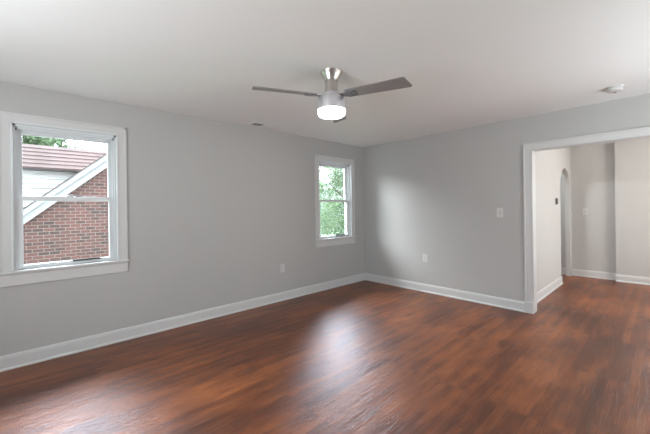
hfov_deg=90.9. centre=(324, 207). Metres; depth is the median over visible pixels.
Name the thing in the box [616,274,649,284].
baseboard
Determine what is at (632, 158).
wall
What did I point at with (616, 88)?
smoke detector
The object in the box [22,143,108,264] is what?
house
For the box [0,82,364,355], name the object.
wall
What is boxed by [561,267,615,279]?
baseboard
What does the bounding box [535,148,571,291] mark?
wall
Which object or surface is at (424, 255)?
wall outlet
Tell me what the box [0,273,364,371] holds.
baseboard
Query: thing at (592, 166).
wall
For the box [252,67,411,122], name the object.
ceiling fan
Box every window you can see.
[0,111,129,287]
[314,154,355,247]
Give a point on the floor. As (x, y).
(365, 356)
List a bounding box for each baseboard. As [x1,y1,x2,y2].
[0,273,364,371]
[365,273,523,311]
[537,276,562,302]
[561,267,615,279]
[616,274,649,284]
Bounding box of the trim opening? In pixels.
[522,127,649,313]
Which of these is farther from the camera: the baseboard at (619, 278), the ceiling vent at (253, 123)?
the baseboard at (619, 278)
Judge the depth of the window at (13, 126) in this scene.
2.92 m
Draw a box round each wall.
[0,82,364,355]
[363,93,649,301]
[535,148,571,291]
[560,143,615,272]
[614,138,649,277]
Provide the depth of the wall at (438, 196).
4.57 m
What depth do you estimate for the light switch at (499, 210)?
4.21 m
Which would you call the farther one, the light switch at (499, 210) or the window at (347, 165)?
the window at (347, 165)
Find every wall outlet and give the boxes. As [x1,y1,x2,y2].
[280,263,284,272]
[423,254,426,261]
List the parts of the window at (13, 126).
frame, sash, sash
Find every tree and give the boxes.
[22,135,97,149]
[319,166,344,235]
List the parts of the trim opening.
casing, head casing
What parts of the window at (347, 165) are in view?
sash, sash, frame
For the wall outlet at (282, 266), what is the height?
0.125 m
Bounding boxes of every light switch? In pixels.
[497,208,502,216]
[583,208,587,214]
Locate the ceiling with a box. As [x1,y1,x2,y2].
[0,0,649,147]
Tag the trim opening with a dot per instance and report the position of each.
(529, 149)
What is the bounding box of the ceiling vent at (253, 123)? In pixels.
[248,122,276,128]
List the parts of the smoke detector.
mounting plate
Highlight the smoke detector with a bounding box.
[605,85,623,93]
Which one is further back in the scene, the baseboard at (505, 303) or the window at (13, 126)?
the baseboard at (505, 303)
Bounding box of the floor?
[0,274,649,433]
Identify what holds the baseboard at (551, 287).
attached to the wall at (549, 164)
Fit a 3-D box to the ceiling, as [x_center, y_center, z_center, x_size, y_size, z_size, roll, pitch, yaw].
[1.436,-1.193,2.907,9.435,0.150,5.670,-1,0,-43]
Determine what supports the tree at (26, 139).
on the ground
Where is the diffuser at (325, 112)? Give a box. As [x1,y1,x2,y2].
[318,106,345,119]

